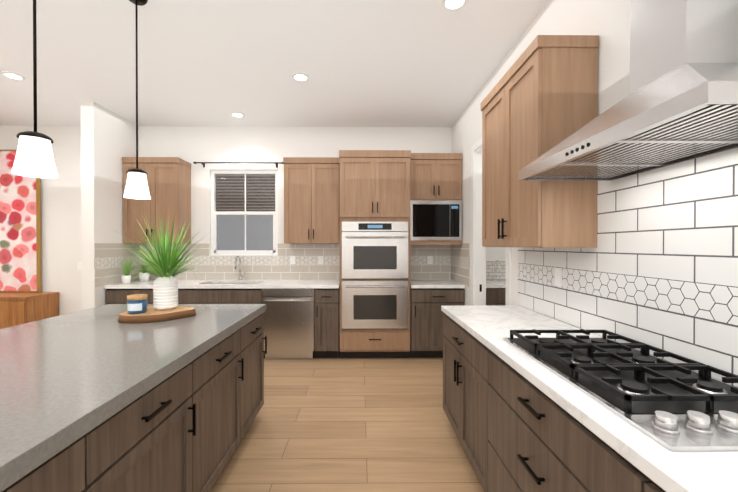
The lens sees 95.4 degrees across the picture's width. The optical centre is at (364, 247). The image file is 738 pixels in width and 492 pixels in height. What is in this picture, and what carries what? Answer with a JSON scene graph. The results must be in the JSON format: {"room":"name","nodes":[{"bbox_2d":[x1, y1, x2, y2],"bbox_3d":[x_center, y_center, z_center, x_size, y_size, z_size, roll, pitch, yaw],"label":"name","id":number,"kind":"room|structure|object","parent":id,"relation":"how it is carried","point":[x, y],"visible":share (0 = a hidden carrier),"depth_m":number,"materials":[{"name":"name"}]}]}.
{"room":"kitchen","nodes":[
{"label":"kitchen","id":0,"kind":"room"},
{"bbox_2d":[76,102,139,310],"bbox_3d":[-3.197,-0.161,4.261,0.150,3.050,0.770,0,0,-1],"label":"wall","id":1,"kind":"structure","parent":0,"point":[81,204],"depth_m":4.00,"materials":[{"name":"white paint"}]},
{"bbox_2d":[94,256,139,268],"bbox_3d":[-3.119,0.178,4.270,0.006,0.130,0.782,0,0,-1],"label":"wall tile","id":2,"kind":"structure","parent":1,"relation":"attached to","point":[105,262],"depth_m":4.15,"materials":[{"name":"white tile"}]},
{"bbox_2d":[0,126,451,315],"bbox_3d":[-1.906,-0.164,4.752,10.400,3.050,0.150,0,0,-1],"label":"wall","id":3,"kind":"structure","parent":0,"point":[60,256],"depth_m":4.67,"materials":[{"name":"white paint"}]},
{"bbox_2d":[0,150,40,291],"bbox_3d":[-4.905,-0.364,4.597,0.900,1.948,0.045,0,0,-1],"label":"painting","id":4,"kind":"object","parent":3,"relation":"attached to","point":[20,233],"visible":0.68,"depth_m":4.59,"materials":[{"name":"fabric"}]},
{"bbox_2d":[77,262,80,269],"bbox_3d":[-3.946,0.251,4.658,0.072,0.116,0.006,0,0,-1],"label":"switch plate","id":5,"kind":"object","parent":3,"relation":"attached to","point":[78,265],"visible":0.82,"depth_m":4.66,"materials":[{"name":"white plastic"}]},
{"bbox_2d":[122,157,190,243],"bbox_3d":[-2.756,-0.613,4.476,0.712,1.110,0.364,0,0,-1],"label":"upper cabinet","id":6,"kind":"object","parent":3,"relation":"attached to","point":[169,182],"visible":0.79,"depth_m":4.34,"materials":[{"name":"brown wood"}]},
{"bbox_2d":[193,162,283,167],"bbox_3d":[-1.720,-1.153,4.634,1.254,0.070,0.076,0,0,-1],"label":"curtain rod","id":7,"kind":"object","parent":3,"relation":"attached to","point":[203,163],"visible":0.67,"depth_m":4.61,"materials":[{"name":"black metal"}]},
{"bbox_2d":[140,256,339,264],"bbox_3d":[-1.707,0.175,4.677,2.822,0.130,0.006,0,0,-1],"label":"wall tile","id":8,"kind":"structure","parent":3,"relation":"attached to","point":[272,260],"depth_m":4.68,"materials":[{"name":"white tile"}]},
{"bbox_2d":[290,256,294,263],"bbox_3d":[-0.996,0.171,4.676,0.072,0.116,0.006,0,0,-1],"label":"electrical outlet","id":9,"kind":"object","parent":8,"relation":"attached to","point":[292,259],"visible":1,"depth_m":4.67,"materials":[{"name":"white plastic"}]},
{"bbox_2d":[318,256,322,263],"bbox_3d":[-0.606,0.171,4.680,0.072,0.116,0.006,0,0,-1],"label":"electrical outlet","id":10,"kind":"object","parent":8,"relation":"attached to","point":[320,259],"visible":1,"depth_m":4.68,"materials":[{"name":"white plastic"}]},
{"bbox_2d":[209,170,277,255],"bbox_3d":[-1.681,-0.489,4.727,0.950,1.200,0.100,0,0,-1],"label":"window","id":11,"kind":"structure","parent":3,"relation":"in","point":[215,251],"depth_m":4.73,"materials":[{"name":"white"}]},
{"bbox_2d":[94,265,468,286],"bbox_3d":[-0.947,0.345,4.293,4.350,0.206,0.790,0,0,-1],"label":"wall tile","id":12,"kind":"structure","parent":3,"relation":"attached to","point":[332,272],"depth_m":4.68,"materials":[{"name":"beige tile"}]},
{"bbox_2d":[94,243,469,257],"bbox_3d":[-0.947,0.029,4.292,4.350,0.170,0.790,0,0,-1],"label":"wall tile","id":13,"kind":"structure","parent":3,"relation":"attached to","point":[112,249],"depth_m":4.67,"materials":[{"name":"beige tile"}]},
{"bbox_2d":[283,157,339,243],"bbox_3d":[-0.683,-0.613,4.494,0.727,1.110,0.364,0,0,-1],"label":"upper cabinet","id":14,"kind":"object","parent":3,"relation":"attached to","point":[311,200],"visible":1,"depth_m":4.35,"materials":[{"name":"brown wood"}]},
{"bbox_2d":[410,256,450,264],"bbox_3d":[0.890,0.175,4.700,0.652,0.130,0.006,0,0,-1],"label":"wall tile","id":15,"kind":"structure","parent":3,"relation":"attached to","point":[423,260],"depth_m":4.70,"materials":[{"name":"white tile"}]},
{"bbox_2d":[428,256,432,263],"bbox_3d":[0.924,0.171,4.693,0.072,0.116,0.006,0,0,-1],"label":"electrical outlet","id":16,"kind":"object","parent":15,"relation":"attached to","point":[430,259],"visible":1,"depth_m":4.69,"materials":[{"name":"white plastic"}]},
{"bbox_2d":[486,261,505,279],"bbox_3d":[2.269,0.316,4.713,1.840,0.260,0.006,0,0,-1],"label":"wall tile","id":17,"kind":"structure","parent":3,"relation":"attached to","point":[490,267],"depth_m":4.71,"materials":[{"name":"beige tile"}]},
{"bbox_2d":[0,0,547,126],"bbox_3d":[-1.872,-1.716,0.788,10.400,0.100,8.060,0,0,-1],"label":"ceiling","id":18,"kind":"structure","parent":0,"point":[397,63],"depth_m":2.99,"materials":[{"name":"white paint"}]},
{"bbox_2d":[1,71,25,80],"bbox_3d":[-3.423,-1.676,3.275,0.170,0.008,0.170,0,0,-1],"label":"recessed light","id":19,"kind":"object","parent":18,"relation":"in","point":[14,76],"visible":0.96,"depth_m":3.26,"materials":[{"name":"white"}]},
{"bbox_2d":[11,0,57,177],"bbox_3d":[-1.488,-1.000,1.516,0.154,1.340,0.154,0,0,-1],"label":"pendant light","id":20,"kind":"object","parent":18,"relation":"hanging from","point":[34,157],"visible":1,"depth_m":1.50,"materials":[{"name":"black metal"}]},
{"bbox_2d":[123,0,150,198],"bbox_3d":[-1.514,-1.004,2.236,0.154,1.340,0.154,0,0,-1],"label":"pendant light","id":21,"kind":"object","parent":18,"relation":"hanging from","point":[136,187],"visible":1,"depth_m":2.23,"materials":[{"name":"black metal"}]},
{"bbox_2d":[230,112,244,117],"bbox_3d":[-1.602,-1.682,4.251,0.170,0.008,0.170,0,0,-1],"label":"recessed light","id":22,"kind":"object","parent":18,"relation":"in","point":[237,114],"visible":0.98,"depth_m":4.24,"materials":[{"name":"white"}]},
{"bbox_2d":[292,73,308,81],"bbox_3d":[-0.624,-1.676,3.299,0.170,0.008,0.170,0,0,-1],"label":"recessed light","id":23,"kind":"object","parent":18,"relation":"in","point":[302,77],"visible":1,"depth_m":3.30,"materials":[{"name":"white"}]},
{"bbox_2d":[442,0,467,10],"bbox_3d":[0.615,-1.670,2.280,0.170,0.008,0.170,0,0,-1],"label":"recessed light","id":24,"kind":"object","parent":18,"relation":"in","point":[453,5],"visible":1,"depth_m":2.30,"materials":[{"name":"white"}]},
{"bbox_2d":[210,356,484,491],"bbox_3d":[-1.872,1.434,0.807,10.400,0.100,8.060,0,0,-1],"label":"floor","id":25,"kind":"structure","parent":0,"point":[339,424],"depth_m":2.47,"materials":[{"name":"brown wood"}]},
{"bbox_2d":[0,292,58,328],"bbox_3d":[-5.063,0.988,4.405,1.700,0.750,0.462,0,0,-1],"label":"sideboard","id":26,"kind":"object","parent":25,"relation":"on","point":[18,308],"visible":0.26,"depth_m":4.25,"materials":[{"name":"brown wood"}]},
{"bbox_2d":[2,313,266,491],"bbox_3d":[-1.396,0.956,0.864,1.273,0.856,3.712,0,0,-1],"label":"kitchen island","id":27,"kind":"object","parent":25,"relation":"on","point":[185,428],"visible":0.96,"depth_m":1.45,"materials":[{"name":"brown wood"}]},
{"bbox_2d":[0,304,265,491],"bbox_3d":[-1.422,0.498,0.855,1.280,0.057,3.760,0,0,-1],"label":"island countertop","id":28,"kind":"structure","parent":27,"relation":"on","point":[67,380],"depth_m":1.33,"materials":[{"name":"grey stone"}]},
{"bbox_2d":[118,306,195,323],"bbox_3d":[-1.373,0.437,2.228,0.460,0.045,0.373,0,0,-1],"label":"wood tray","id":29,"kind":"object","parent":28,"relation":"on","point":[151,315],"visible":0.83,"depth_m":2.12,"materials":[{"name":"brown wood"}]},
{"bbox_2d":[127,294,147,313],"bbox_3d":[-1.448,0.358,2.144,0.110,0.112,0.110,0,0,-1],"label":"candle jar","id":30,"kind":"object","parent":29,"relation":"on","point":[136,303],"visible":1,"depth_m":2.10,"materials":[{"name":"blue glass"}]},
{"bbox_2d":[98,212,230,309],"bbox_3d":[-1.352,0.082,2.290,0.893,0.662,0.896,0,0,-1],"label":"potted plant","id":31,"kind":"object","parent":29,"relation":"on","point":[164,266],"visible":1,"depth_m":2.22,"materials":[{"name":"green plant"}]},
{"bbox_2d":[104,288,183,304],"bbox_3d":[-2.645,0.928,4.353,0.940,0.872,0.631,0,0,-1],"label":"base cabinet","id":32,"kind":"object","parent":25,"relation":"on","point":[112,295],"depth_m":4.03,"materials":[{"name":"brown wood"}]},
{"bbox_2d":[184,288,255,303],"bbox_3d":[-1.759,0.928,4.361,1.061,0.872,0.631,0,0,-1],"label":"base cabinet","id":33,"kind":"object","parent":25,"relation":"on","point":[191,295],"depth_m":4.04,"materials":[{"name":"brown wood"}]},
{"bbox_2d":[256,288,319,358],"bbox_3d":[-0.922,0.928,4.367,0.752,0.872,0.633,0,0,-1],"label":"dishwasher","id":34,"kind":"object","parent":25,"relation":"on","point":[301,319],"depth_m":4.05,"materials":[{"name":"silver metal"}]},
{"bbox_2d":[104,280,339,287],"bbox_3d":[-1.712,0.468,4.353,2.806,0.040,0.641,0,0,-1],"label":"countertop","id":35,"kind":"structure","parent":34,"relation":"on","point":[181,283],"depth_m":4.11,"materials":[{"name":"white stone"}]},
{"bbox_2d":[118,251,140,283],"bbox_3d":[-2.915,0.231,4.230,0.316,0.434,0.406,0,0,-1],"label":"plant","id":36,"kind":"object","parent":35,"relation":"on","point":[126,278],"visible":0.96,"depth_m":4.19,"materials":[{"name":"green plant"}]},
{"bbox_2d":[139,264,149,281],"bbox_3d":[-2.918,0.322,4.476,0.231,0.249,0.194,0,0,-1],"label":"plant","id":37,"kind":"object","parent":35,"relation":"on","point":[144,277],"visible":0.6,"depth_m":4.45,"materials":[{"name":"green plant"}]},
{"bbox_2d":[235,256,244,279],"bbox_3d":[-1.683,0.278,4.539,0.098,0.336,0.211,0,0,-1],"label":"faucet","id":38,"kind":"object","parent":35,"relation":"on","point":[240,276],"visible":1,"depth_m":4.60,"materials":[{"name":"silver metal"}]},
{"bbox_2d":[320,288,339,357],"bbox_3d":[-0.463,0.928,4.372,0.309,0.872,0.631,0,0,-1],"label":"base cabinet","id":39,"kind":"object","parent":25,"relation":"on","point":[329,297],"depth_m":4.07,"materials":[{"name":"brown wood"}]},
{"bbox_2d":[339,150,410,357],"bbox_3d":[0.130,0.093,4.333,0.868,2.540,0.708,0,0,-1],"label":"tall cabinet","id":40,"kind":"object","parent":25,"relation":"on","point":[374,200],"visible":1,"depth_m":4.05,"materials":[{"name":"brown wood"}]},
{"bbox_2d":[409,280,464,357],"bbox_3d":[0.894,0.906,4.367,0.649,0.915,0.664,0,0,-1],"label":"base cabinet","id":41,"kind":"object","parent":25,"relation":"on","point":[429,299],"visible":0.73,"depth_m":4.08,"materials":[{"name":"brown wood"}]},
{"bbox_2d":[443,314,479,478],"bbox_3d":[0.929,0.940,2.174,0.616,0.872,0.952,0,0,-1],"label":"base cabinet","id":42,"kind":"object","parent":25,"relation":"on","point":[460,348],"depth_m":2.12,"materials":[{"name":"brown wood"}]},
{"bbox_2d":[486,288,505,305],"bbox_3d":[1.802,0.927,4.407,0.900,0.872,0.601,0,0,-1],"label":"base cabinet","id":43,"kind":"object","parent":25,"relation":"on","point":[495,293],"depth_m":4.10,"materials":[{"name":"brown wood"}]},
{"bbox_2d":[486,280,505,287],"bbox_3d":[2.272,0.467,4.403,1.840,0.040,0.611,0,0,-1],"label":"countertop","id":44,"kind":"structure","parent":43,"relation":"on","point":[489,283],"depth_m":4.11,"materials":[{"name":"white stone"}]},
{"bbox_2d":[494,260,500,280],"bbox_3d":[1.796,0.305,4.517,0.048,0.282,0.178,0,0,-1],"label":"faucet","id":45,"kind":"object","parent":44,"relation":"on","point":[495,272],"visible":1,"depth_m":4.57,"materials":[{"name":"silver metal"}]},
{"bbox_2d":[479,342,630,491],"bbox_3d":[0.937,0.946,1.234,0.616,0.872,1.048,0,0,-1],"label":"base cabinet","id":46,"kind":"object","parent":25,"relation":"on","point":[514,430],"depth_m":1.25,"materials":[{"name":"brown wood"}]},
{"bbox_2d":[631,464,665,491],"bbox_3d":[0.946,0.952,0.279,0.616,0.872,0.979,0,0,-1],"label":"base cabinet","id":47,"kind":"object","parent":25,"relation":"on","point":[640,482],"depth_m":0.77,"materials":[{"name":"brown wood"}]},
{"bbox_2d":[441,305,737,491],"bbox_3d":[0.940,0.490,0.731,0.621,0.040,3.870,0,0,-1],"label":"countertop","id":48,"kind":"structure","parent":47,"relation":"on","point":[664,468],"depth_m":0.95,"materials":[{"name":"white stone"}]},
{"bbox_2d":[503,329,737,450],"bbox_3d":[0.967,0.437,1.236,0.525,0.058,0.920,0,0,-1],"label":"cooktop","id":49,"kind":"object","parent":48,"relation":"in","point":[673,406],"visible":1,"depth_m":1.06,"materials":[{"name":"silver metal"}]},
{"bbox_2d":[452,0,629,336],"bbox_3d":[1.318,-0.141,0.800,0.120,3.050,7.770,0,0,-1],"label":"wall","id":50,"kind":"structure","parent":0,"point":[608,19],"depth_m":2.13,"materials":[{"name":"white paint"}]},
{"bbox_2d":[410,153,461,244],"bbox_3d":[0.892,-0.607,4.418,0.652,1.140,0.544,0,0,-1],"label":"upper cabinet","id":51,"kind":"object","parent":50,"relation":"attached to","point":[435,198],"visible":0.98,"depth_m":4.17,"materials":[{"name":"brown wood"}]},
{"bbox_2d":[451,256,468,268],"bbox_3d":[1.224,0.177,4.308,0.006,0.130,0.782,0,0,-1],"label":"wall tile","id":52,"kind":"structure","parent":50,"relation":"attached to","point":[458,261],"depth_m":4.25,"materials":[{"name":"white tile"}]},
{"bbox_2d":[471,138,510,305],"bbox_3d":[1.288,0.114,3.317,0.139,2.510,0.980,0,0,-1],"label":"door frame","id":53,"kind":"structure","parent":50,"relation":"attached to","point":[478,273],"depth_m":3.73,"materials":[{"name":"white"}]},
{"bbox_2d":[481,35,598,247],"bbox_3d":[1.063,-0.564,2.196,0.349,1.120,0.846,0,0,-1],"label":"upper cabinet","id":54,"kind":"object","parent":50,"relation":"attached to","point":[540,99],"visible":1,"depth_m":1.78,"materials":[{"name":"brown wood"}]},
{"bbox_2d":[518,0,737,180],"bbox_3d":[1.009,-1.000,1.218,0.474,1.334,0.920,0,0,-1],"label":"range hood","id":55,"kind":"object","parent":50,"relation":"attached to","point":[678,104],"visible":1,"depth_m":1.10,"materials":[{"name":"silver metal"}]},
{"bbox_2d":[518,279,737,385],"bbox_3d":[1.256,0.367,0.698,0.006,0.206,4.000,0,0,-1],"label":"wall tile","id":56,"kind":"structure","parent":50,"relation":"attached to","point":[708,342],"depth_m":1.49,"materials":[{"name":"white tile"}]},
{"bbox_2d":[518,263,737,325],"bbox_3d":[1.256,0.199,0.697,0.006,0.130,4.000,0,0,-1],"label":"wall tile","id":57,"kind":"structure","parent":50,"relation":"attached to","point":[717,303],"depth_m":1.45,"materials":[{"name":"white tile"}]},
{"bbox_2d":[555,268,561,286],"bbox_3d":[1.236,0.186,2.137,0.006,0.116,0.072,0,0,-1],"label":"electrical outlet","id":58,"kind":"object","parent":57,"relation":"attached to","point":[558,276],"visible":1,"depth_m":2.13,"materials":[{"name":"white plastic"}]},
{"bbox_2d":[518,148,737,286],"bbox_3d":[1.256,-0.125,0.695,0.006,0.519,4.000,0,0,-1],"label":"wall tile","id":59,"kind":"structure","parent":50,"relation":"attached to","point":[678,222],"depth_m":1.37,"materials":[{"name":"white tile"}]},
{"label":"outside","id":60,"kind":"structure","parent":0,"visible":0},
{"bbox_2d":[216,174,274,249],"bbox_3d":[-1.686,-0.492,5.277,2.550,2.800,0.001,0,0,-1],"label":"view","id":61,"kind":"structure","parent":60,"point":[237,183],"depth_m":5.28,"materials":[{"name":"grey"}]}
]}

